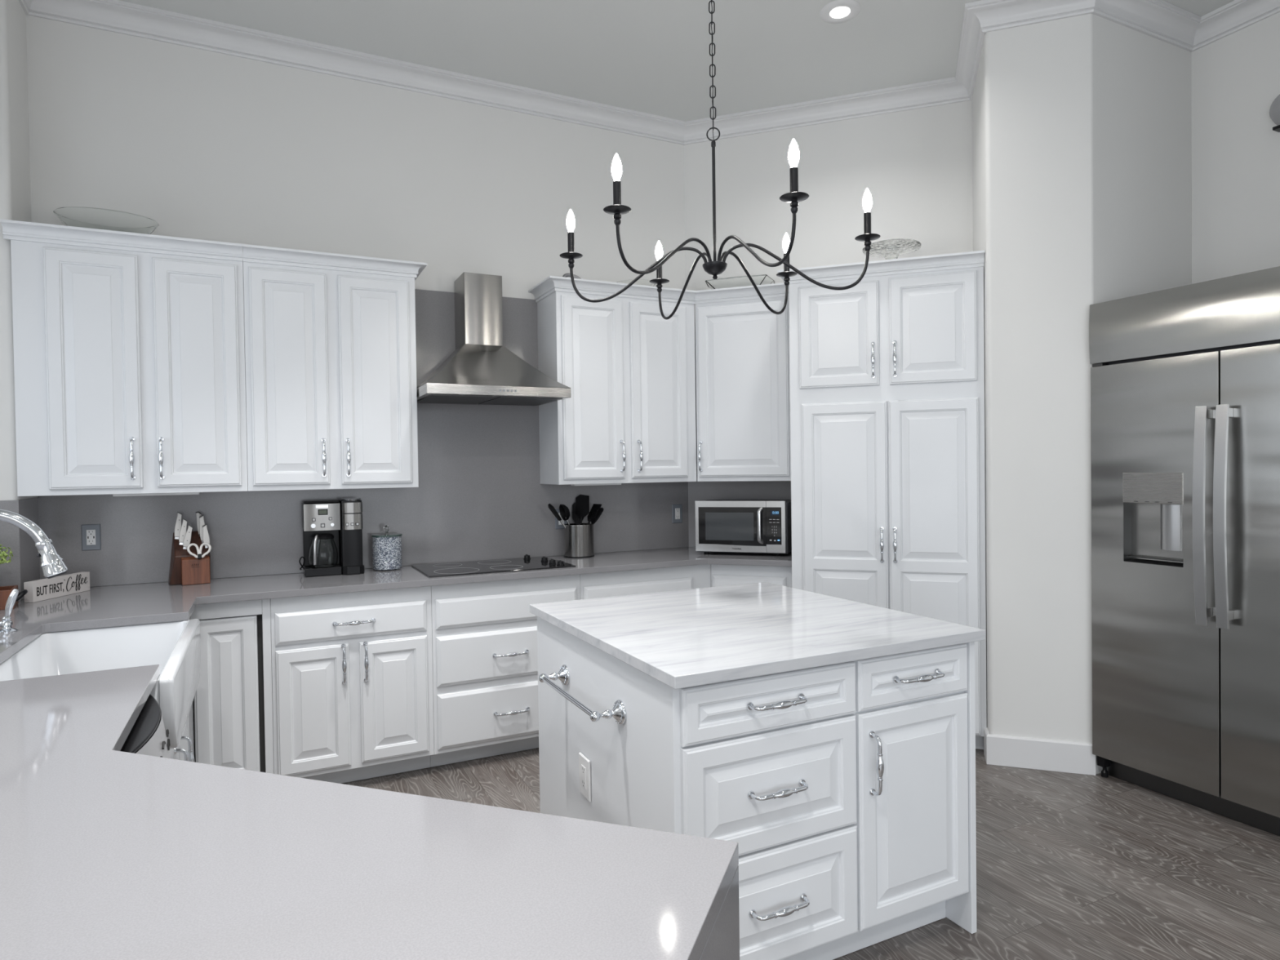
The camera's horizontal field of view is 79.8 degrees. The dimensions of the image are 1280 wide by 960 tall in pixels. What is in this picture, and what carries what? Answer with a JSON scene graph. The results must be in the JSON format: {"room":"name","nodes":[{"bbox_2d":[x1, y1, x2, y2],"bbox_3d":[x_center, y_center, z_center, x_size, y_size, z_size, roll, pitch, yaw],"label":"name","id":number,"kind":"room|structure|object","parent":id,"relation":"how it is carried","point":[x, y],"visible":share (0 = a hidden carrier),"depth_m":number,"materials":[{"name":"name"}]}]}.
{"room":"kitchen","nodes":[
{"label":"kitchen","id":0,"kind":"room"},
{"bbox_2d":[0,0,39,600],"bbox_3d":[-2.830,-0.349,3.051,0.612,3.497,0.305,-1,1,-26],"label":"wall","id":1,"kind":"structure","parent":0,"point":[15,164],"depth_m":3.05,"materials":[{"name":"white paint"}]},
{"bbox_2d":[0,497,39,600],"bbox_3d":[-2.741,0.283,3.083,0.455,0.400,0.294,-1,1,-26],"label":"backsplash","id":2,"kind":"structure","parent":1,"relation":"attached to","point":[24,566],"depth_m":3.05,"materials":[{"name":"grey paint"}]},
{"bbox_2d":[26,14,686,586],"bbox_3d":[-1.448,-0.383,4.008,3.937,3.497,0.200,-1,1,-26],"label":"wall","id":3,"kind":"structure","parent":0,"point":[202,144],"depth_m":3.84,"materials":[{"name":"white paint"}]},
{"bbox_2d":[0,218,248,496],"bbox_3d":[-2.174,-0.476,3.312,0.834,1.089,0.372,-1,1,-26],"label":"upper cabinet","id":4,"kind":"object","parent":3,"relation":"attached to","point":[129,348],"visible":1,"depth_m":3.18,"materials":[{"name":"white paint"}]},
{"bbox_2d":[53,206,159,234],"bbox_3d":[-2.298,-1.054,3.308,0.378,0.156,0.265,-1,1,-26],"label":"glass platter","id":5,"kind":"object","parent":4,"relation":"on","point":[82,217],"visible":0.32,"depth_m":3.21,"materials":[{"name":"white"}]},
{"bbox_2d":[112,492,199,496],"bbox_3d":[-2.113,0.062,3.353,0.320,0.011,0.060,-1,1,-26],"label":"light","id":6,"kind":"object","parent":4,"relation":"attached to","point":[184,493],"depth_m":3.32,"materials":[{"name":"white plastic"}]},
{"bbox_2d":[242,244,426,491],"bbox_3d":[-1.445,-0.498,3.668,0.787,1.077,0.372,-1,1,-26],"label":"upper cabinet","id":7,"kind":"object","parent":3,"relation":"attached to","point":[331,346],"visible":1,"depth_m":3.52,"materials":[{"name":"white paint"}]},
{"bbox_2d":[38,288,688,586],"bbox_3d":[-1.163,-0.276,4.026,3.231,1.445,0.020,-1,1,-26],"label":"backsplash","id":8,"kind":"structure","parent":3,"relation":"attached to","point":[480,495],"depth_m":4.06,"materials":[{"name":"grey paint"}]},
{"bbox_2d":[81,524,101,551],"bbox_3d":[-2.433,0.254,3.394,0.070,0.115,0.008,-1,1,-26],"label":"outlet","id":9,"kind":"object","parent":8,"relation":"attached to","point":[91,533],"visible":1,"depth_m":3.39,"materials":[{"name":"grey plastic"}]},
{"bbox_2d":[86,529,95,545],"bbox_3d":[-2.432,0.254,3.392,0.033,0.067,0.002,-1,1,-26],"label":"receptacle","id":10,"kind":"object","parent":9,"relation":"attached to","point":[91,534],"depth_m":3.39,"materials":[{"name":"white plastic"}]},
{"bbox_2d":[555,508,567,528],"bbox_3d":[-0.449,0.221,4.365,0.070,0.115,0.008,-1,1,-26],"label":"outlet","id":11,"kind":"object","parent":8,"relation":"attached to","point":[558,525],"visible":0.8,"depth_m":4.36,"materials":[{"name":"grey"}]},
{"bbox_2d":[558,512,564,524],"bbox_3d":[-0.448,0.221,4.363,0.033,0.067,0.002,-1,1,-26],"label":"receptacle","id":12,"kind":"object","parent":11,"relation":"attached to","point":[559,522],"depth_m":4.36,"materials":[{"name":"white plastic"}]},
{"bbox_2d":[671,503,682,523],"bbox_3d":[0.230,0.206,4.697,0.070,0.115,0.008,-1,1,-26],"label":"outlet","id":13,"kind":"object","parent":8,"relation":"attached to","point":[677,509],"visible":1,"depth_m":4.69,"materials":[{"name":"grey plastic"}]},
{"bbox_2d":[675,507,679,519],"bbox_3d":[0.231,0.206,4.695,0.033,0.067,0.002,-1,1,-26],"label":"receptacle","id":14,"kind":"object","parent":13,"relation":"attached to","point":[677,509],"depth_m":4.69,"materials":[{"name":"white plastic"}]},
{"bbox_2d":[416,271,571,405],"bbox_3d":[-0.782,-0.731,3.901,0.708,0.656,0.532,-1,1,-26],"label":"range hood","id":15,"kind":"object","parent":3,"relation":"attached to","point":[482,371],"visible":0.91,"depth_m":3.86,"materials":[{"name":"silver metal"}]},
{"bbox_2d":[528,275,696,485],"bbox_3d":[-0.134,-0.519,4.310,0.891,1.091,0.372,-1,1,-26],"label":"upper cabinet","id":16,"kind":"object","parent":3,"relation":"attached to","point":[628,370],"visible":1,"depth_m":4.18,"materials":[{"name":"white paint"}]},
{"bbox_2d":[562,273,581,279],"bbox_3d":[-0.335,-1.080,4.263,0.214,0.130,0.008,-1,1,-26],"label":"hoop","id":17,"kind":"object","parent":16,"relation":"on","point":[565,275],"visible":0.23,"depth_m":4.23,"materials":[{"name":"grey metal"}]},
{"bbox_2d":[570,483,621,485],"bbox_3d":[-0.242,0.024,4.246,0.280,0.010,0.060,-1,1,-26],"label":"light","id":18,"kind":"object","parent":16,"relation":"attached to","point":[606,483],"depth_m":4.21,"materials":[{"name":"white plastic"}]},
{"bbox_2d":[617,279,657,286],"bbox_3d":[-0.019,-1.077,4.418,0.256,0.104,0.256,-1,1,-26],"label":"glass dish","id":19,"kind":"object","parent":16,"relation":"on","point":[640,282],"visible":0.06,"depth_m":4.31,"materials":[{"name":"white"}]},
{"bbox_2d":[119,0,1234,121],"bbox_3d":[1.205,-2.152,0.514,5.900,0.080,9.100,-1,1,-26],"label":"ceiling","id":20,"kind":"structure","parent":0,"point":[648,56],"depth_m":3.73,"materials":[{"name":"white paint"}]},
{"bbox_2d":[560,0,880,319],"bbox_3d":[0.238,-1.368,2.514,0.964,1.525,1.046,-1,1,-26],"label":"chandelier","id":21,"kind":"object","parent":20,"relation":"hanging from","point":[714,268],"visible":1,"depth_m":2.49,"materials":[{"name":"black metal"}]},
{"bbox_2d":[819,0,860,23],"bbox_3d":[0.920,-2.151,3.522,0.184,0.010,0.184,-1,1,-26],"label":"recessed light","id":22,"kind":"object","parent":20,"relation":"in","point":[838,11],"visible":1,"depth_m":3.51,"materials":[{"name":"white paint"}]},
{"bbox_2d":[273,747,1279,959],"bbox_3d":[1.299,1.413,0.593,5.800,0.060,9.100,-1,1,-26],"label":"floor","id":23,"kind":"structure","parent":0,"point":[1070,866],"depth_m":2.65,"materials":[{"name":"grey wood"}]},
{"bbox_2d":[120,693,171,758],"bbox_3d":[-1.317,0.919,1.563,0.632,0.768,0.600,-1,1,-26],"label":"dishwasher","id":24,"kind":"object","parent":23,"relation":"on","point":[148,735],"visible":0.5,"depth_m":1.65,"materials":[{"name":"grey plastic"}]},
{"bbox_2d":[169,715,194,761],"bbox_3d":[-1.698,1.063,2.257,0.662,0.667,0.910,-1,1,-26],"label":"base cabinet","id":25,"kind":"object","parent":23,"relation":"on","point":[184,752],"visible":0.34,"depth_m":2.46,"materials":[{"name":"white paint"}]},
{"bbox_2d":[188,598,274,773],"bbox_3d":[-1.968,0.943,3.321,0.668,0.881,0.500,-1,1,-26],"label":"base cabinet","id":26,"kind":"object","parent":23,"relation":"on","point":[230,715],"visible":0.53,"depth_m":3.19,"materials":[{"name":"white paint"}]},
{"bbox_2d":[270,586,434,783],"bbox_3d":[-1.353,0.930,3.587,0.668,0.881,0.562,-1,1,-26],"label":"base cabinet","id":27,"kind":"object","parent":23,"relation":"on","point":[353,692],"visible":0.99,"depth_m":3.38,"materials":[{"name":"white paint"}]},
{"bbox_2d":[0,546,791,959],"bbox_3d":[-0.262,0.919,2.291,4.184,0.913,3.907,-1,1,-26],"label":"countertop","id":28,"kind":"structure","parent":23,"relation":"on","point":[107,852],"depth_m":0.99,"materials":[{"name":"grey stone"}]},
{"bbox_2d":[0,588,18,633],"bbox_3d":[-2.040,0.417,2.440,0.100,0.135,0.056,-1,1,-26],"label":"valve","id":29,"kind":"object","parent":28,"relation":"on","point":[6,624],"visible":1,"depth_m":2.44,"materials":[{"name":"silver metal"}]},
{"bbox_2d":[0,585,27,609],"bbox_3d":[-2.455,0.448,2.875,0.246,0.072,0.150,-1,1,-34],"label":"wooden box","id":30,"kind":"object","parent":28,"relation":"on","point":[5,591],"visible":0.78,"depth_m":2.87,"materials":[{"name":"brown wood"}]},
{"bbox_2d":[0,544,13,564],"bbox_3d":[-2.457,0.348,2.869,0.169,0.250,0.175,-1,1,16],"label":"potted plant","id":31,"kind":"object","parent":30,"relation":"on","point":[2,560],"visible":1,"depth_m":2.89,"materials":[{"name":"green plant"}]},
{"bbox_2d":[0,509,67,578],"bbox_3d":[-1.867,0.283,2.206,0.358,0.406,0.064,-1,1,-26],"label":"faucet","id":32,"kind":"object","parent":28,"relation":"on","point":[52,565],"visible":1,"depth_m":2.24,"materials":[{"name":"silver metal"}]},
{"bbox_2d":[23,571,89,602],"bbox_3d":[-2.393,0.438,3.152,0.038,0.080,0.306,-1,1,1],"label":"wooden sign","id":33,"kind":"object","parent":28,"relation":"on","point":[46,588],"visible":1,"depth_m":3.12,"materials":[{"name":"grey wood"}]},
{"bbox_2d":[0,618,200,748],"bbox_3d":[-1.627,0.620,2.285,0.491,0.215,0.910,-1,1,-26],"label":"farmhouse sink","id":34,"kind":"object","parent":28,"relation":"in","point":[174,646],"visible":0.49,"depth_m":2.59,"materials":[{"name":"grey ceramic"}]},
{"bbox_2d":[0,619,189,706],"bbox_3d":[-1.641,0.619,2.278,0.461,0.211,0.910,-1,1,-26],"label":"basin","id":35,"kind":"object","parent":34,"relation":"in","point":[89,650],"depth_m":2.62,"materials":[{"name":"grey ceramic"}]},
{"bbox_2d":[168,531,210,585],"bbox_3d":[-2.052,0.353,3.484,0.160,0.230,0.161,-1,1,-34],"label":"knife block","id":36,"kind":"object","parent":28,"relation":"on","point":[185,569],"visible":0.86,"depth_m":3.43,"materials":[{"name":"brown wood"}]},
{"bbox_2d":[174,511,182,539],"bbox_3d":[-2.097,0.207,3.477,0.032,0.128,0.031,-1,1,-34],"label":"knife","id":37,"kind":"object","parent":36,"relation":"in","point":[178,524],"visible":1,"depth_m":3.47,"materials":[{"name":"white plastic"}]},
{"bbox_2d":[178,518,187,545],"bbox_3d":[-2.068,0.234,3.466,0.035,0.123,0.022,-1,1,-35],"label":"knife","id":38,"kind":"object","parent":36,"relation":"in","point":[183,531],"visible":1,"depth_m":3.46,"materials":[{"name":"white"}]},
{"bbox_2d":[182,524,192,549],"bbox_3d":[-2.042,0.257,3.457,0.041,0.114,0.016,-1,1,-34],"label":"knife","id":39,"kind":"object","parent":36,"relation":"in","point":[187,539],"visible":0.91,"depth_m":3.45,"materials":[{"name":"white"}]},
{"bbox_2d":[195,511,201,537],"bbox_3d":[-2.029,0.203,3.527,0.030,0.118,0.026,-1,1,4],"label":"knife","id":40,"kind":"object","parent":36,"relation":"on","point":[198,513],"visible":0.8,"depth_m":3.52,"materials":[{"name":"white"}]},
{"bbox_2d":[186,542,211,559],"bbox_3d":[-1.982,0.319,3.443,0.096,0.071,0.034,-1,1,-34],"label":"scissors","id":41,"kind":"object","parent":36,"relation":"in","point":[199,556],"visible":1,"depth_m":3.44,"materials":[{"name":"white plastic"}]},
{"bbox_2d":[199,514,204,542],"bbox_3d":[-2.002,0.223,3.506,0.028,0.131,0.023,-1,1,-34],"label":"knife","id":42,"kind":"object","parent":36,"relation":"in","point":[201,517],"visible":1,"depth_m":3.50,"materials":[{"name":"white plastic"}]},
{"bbox_2d":[202,523,209,548],"bbox_3d":[-1.982,0.256,3.497,0.028,0.112,0.016,-1,1,-34],"label":"knife","id":43,"kind":"object","parent":36,"relation":"in","point":[206,538],"visible":0.91,"depth_m":3.49,"materials":[{"name":"white"}]},
{"bbox_2d":[298,497,364,577],"bbox_3d":[-1.501,0.274,3.717,0.288,0.365,0.207,-1,1,-26],"label":"coffee maker","id":44,"kind":"object","parent":28,"relation":"on","point":[332,529],"visible":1,"depth_m":3.68,"materials":[{"name":"black plastic"}]},
{"bbox_2d":[339,563,364,574],"bbox_3d":[-1.419,0.435,3.771,0.100,0.039,0.187,-1,1,-26],"label":"drip tray","id":45,"kind":"object","parent":44,"relation":"on","point":[344,568],"depth_m":3.69,"materials":[{"name":"black plastic"}]},
{"bbox_2d":[371,525,402,569],"bbox_3d":[-1.277,0.340,3.865,0.149,0.222,0.149,-1,1,-26],"label":"jar","id":46,"kind":"object","parent":28,"relation":"on","point":[386,547],"visible":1,"depth_m":3.81,"materials":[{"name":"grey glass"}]},
{"bbox_2d":[411,554,575,577],"bbox_3d":[-0.755,0.427,3.921,0.728,0.032,0.480,-1,1,-26],"label":"cooktop","id":47,"kind":"object","parent":28,"relation":"in","point":[526,563],"visible":1,"depth_m":3.87,"materials":[{"name":"black glass"}]},
{"bbox_2d":[564,523,594,558],"bbox_3d":[-0.344,0.340,4.322,0.173,0.182,0.173,-1,1,-26],"label":"utensil crock","id":48,"kind":"object","parent":28,"relation":"on","point":[579,542],"visible":0.99,"depth_m":4.25,"materials":[{"name":"silver metal"}]},
{"bbox_2d":[547,503,565,528],"bbox_3d":[-0.411,0.275,4.282,0.220,0.297,0.050,-1,1,-30],"label":"tongs","id":49,"kind":"object","parent":48,"relation":"in","point":[551,507],"visible":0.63,"depth_m":4.24,"materials":[{"name":"black plastic"}]},
{"bbox_2d":[559,504,569,524],"bbox_3d":[-0.392,0.279,4.303,0.124,0.286,0.092,-1,1,-2],"label":"ladle","id":50,"kind":"object","parent":48,"relation":"in","point":[564,510],"visible":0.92,"depth_m":4.31,"materials":[{"name":"black plastic"}]},
{"bbox_2d":[572,502,583,524],"bbox_3d":[-0.356,0.274,4.371,0.068,0.291,0.057,-1,1,11],"label":"spatula","id":51,"kind":"object","parent":48,"relation":"in","point":[576,519],"visible":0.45,"depth_m":4.38,"materials":[{"name":"black plastic"}]},
{"bbox_2d":[575,494,589,524],"bbox_3d":[-0.327,0.251,4.364,0.080,0.337,0.098,-1,1,-8],"label":"turner","id":52,"kind":"object","parent":48,"relation":"in","point":[582,507],"visible":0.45,"depth_m":4.37,"materials":[{"name":"black plastic"}]},
{"bbox_2d":[586,503,601,524],"bbox_3d":[-0.310,0.281,4.351,0.184,0.281,0.075,-2,1,-40],"label":"slotted turner","id":53,"kind":"object","parent":48,"relation":"in","point":[595,508],"visible":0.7,"depth_m":4.38,"materials":[{"name":"black plastic"}]},
{"bbox_2d":[591,507,604,524],"bbox_3d":[-0.291,0.290,4.323,0.202,0.263,0.068,-2,1,-40],"label":"serving spoon","id":54,"kind":"object","parent":48,"relation":"in","point":[601,510],"visible":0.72,"depth_m":4.34,"materials":[{"name":"black plastic"}]},
{"bbox_2d":[695,499,791,555],"bbox_3d":[0.605,0.265,4.378,0.515,0.304,0.366,0,1,19],"label":"microwave","id":55,"kind":"object","parent":28,"relation":"on","point":[722,526],"visible":0.99,"depth_m":4.24,"materials":[{"name":"grey metal"}]},
{"bbox_2d":[430,574,580,767],"bbox_3d":[-0.722,0.916,3.896,0.735,0.881,0.562,-1,1,-26],"label":"base cabinet","id":56,"kind":"object","parent":23,"relation":"on","point":[484,634],"visible":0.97,"depth_m":3.64,"materials":[{"name":"white paint"}]},
{"bbox_2d":[579,564,711,599],"bbox_3d":[-0.047,0.901,4.226,0.766,0.881,0.562,-1,1,-26],"label":"base cabinet","id":57,"kind":"object","parent":23,"relation":"on","point":[612,584],"visible":0.02,"depth_m":4.00,"materials":[{"name":"white paint"}]},
{"bbox_2d":[711,564,791,587],"bbox_3d":[0.669,0.890,4.308,0.450,0.881,0.512,0,1,19],"label":"base cabinet","id":58,"kind":"object","parent":23,"relation":"on","point":[721,575],"visible":0.02,"depth_m":4.12,"materials":[{"name":"white paint"}]},
{"bbox_2d":[537,616,976,959],"bbox_3d":[0.327,0.924,2.525,1.015,0.881,1.097,-1,1,-26],"label":"kitchen island","id":59,"kind":"object","parent":23,"relation":"on","point":[846,791],"visible":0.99,"depth_m":2.09,"materials":[{"name":"white paint"}]},
{"bbox_2d":[538,664,626,724],"bbox_3d":[-0.190,0.646,2.309,0.092,0.068,0.504,-1,1,-26],"label":"towel bar","id":60,"kind":"object","parent":59,"relation":"attached to","point":[618,712],"visible":1,"depth_m":2.19,"materials":[{"name":"silver metal"}]},
{"bbox_2d":[578,751,591,801],"bbox_3d":[-0.173,0.922,2.379,0.008,0.125,0.085,-1,1,-26],"label":"outlet","id":61,"kind":"object","parent":59,"relation":"attached to","point":[584,771],"visible":1,"depth_m":2.37,"materials":[{"name":"white plastic"}]},
{"bbox_2d":[581,764,586,789],"bbox_3d":[-0.175,0.922,2.378,0.002,0.067,0.033,-1,1,-26],"label":"receptacle","id":62,"kind":"object","parent":61,"relation":"attached to","point":[583,766],"depth_m":2.38,"materials":[{"name":"white plastic"}]},
{"bbox_2d":[529,582,986,688],"bbox_3d":[0.311,0.466,2.544,1.053,0.030,1.112,-1,1,-26],"label":"island countertop","id":63,"kind":"structure","parent":59,"relation":"on","point":[684,638],"depth_m":2.31,"materials":[{"name":"white stone"}]},
{"bbox_2d":[777,250,986,749],"bbox_3d":[1.279,0.123,4.067,0.969,2.406,0.662,0,1,19],"label":"pantry cabinet","id":64,"kind":"object","parent":23,"relation":"on","point":[886,370],"visible":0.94,"depth_m":3.77,"materials":[{"name":"white paint"}]},
{"bbox_2d":[862,238,921,259],"bbox_3d":[1.311,-1.119,3.989,0.292,0.190,0.292,-1,1,-26],"label":"bowl","id":65,"kind":"object","parent":64,"relation":"on","point":[890,249],"visible":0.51,"depth_m":3.92,"materials":[{"name":"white glass"}]},
{"bbox_2d":[1088,266,1279,835],"bbox_3d":[2.584,0.273,3.018,0.837,2.104,1.215,-1,1,-26],"label":"refrigerator","id":66,"kind":"object","parent":23,"relation":"on","point":[1185,380],"visible":1,"depth_m":3.05,"materials":[{"name":"grey metal"}]},
{"bbox_2d":[683,100,973,569],"bbox_3d":[1.093,-0.427,4.579,1.796,3.497,0.200,0,1,19],"label":"wall","id":67,"kind":"structure","parent":0,"point":[915,166],"depth_m":4.43,"materials":[{"name":"white paint"}]},
{"bbox_2d":[17,0,1279,145],"bbox_3d":[1.264,-2.062,0.455,5.430,0.101,8.540,-1,1,-26],"label":"trim","id":68,"kind":"structure","parent":67,"relation":"attached to","point":[1162,20],"depth_m":3.76,"materials":[{"name":"white paint"}]},
{"bbox_2d":[688,468,791,546],"bbox_3d":[0.635,0.169,4.631,0.705,0.485,0.021,0,1,19],"label":"backsplash","id":69,"kind":"structure","parent":67,"relation":"attached to","point":[740,490],"depth_m":4.65,"materials":[{"name":"grey stone"}]},
{"bbox_2d":[694,282,791,481],"bbox_3d":[0.619,-0.536,4.417,0.592,1.081,0.362,0,1,19],"label":"upper cabinet","id":70,"kind":"object","parent":67,"relation":"attached to","point":[743,375],"visible":0.96,"depth_m":4.29,"materials":[{"name":"white paint"}]},
{"bbox_2d":[705,274,774,288],"bbox_3d":[0.587,-1.090,4.450,0.392,0.112,0.313,0,1,19],"label":"glass bowl","id":71,"kind":"object","parent":70,"relation":"on","point":[744,281],"visible":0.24,"depth_m":4.33,"materials":[{"name":"white"}]},
{"bbox_2d":[972,13,1191,773],"bbox_3d":[2.132,-0.431,3.956,1.257,3.497,0.868,-1,1,-26],"label":"wall pillar","id":72,"kind":"structure","parent":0,"point":[1082,125],"depth_m":3.50,"materials":[{"name":"white paint"}]},
{"bbox_2d":[983,727,1095,775],"bbox_3d":[1.854,1.257,3.570,0.448,0.139,0.134,0,1,19],"label":"baseboard","id":73,"kind":"structure","parent":72,"relation":"attached to","point":[1062,756],"depth_m":3.51,"materials":[{"name":"white paint"}]},
{"bbox_2d":[1191,12,1279,284],"bbox_3d":[4.289,-0.410,0.751,0.200,3.497,6.785,-1,1,-26],"label":"wall","id":74,"kind":"structure","parent":0,"point":[1236,76],"depth_m":3.56,"materials":[{"name":"white paint"}]},
{"bbox_2d":[1269,94,1279,132],"bbox_3d":[2.833,-1.632,3.348,0.085,0.172,0.160,-1,1,-26],"label":"wall sconce","id":75,"kind":"object","parent":74,"relation":"attached to","point":[1274,110],"visible":1,"depth_m":3.37,"materials":[{"name":"white glass"}]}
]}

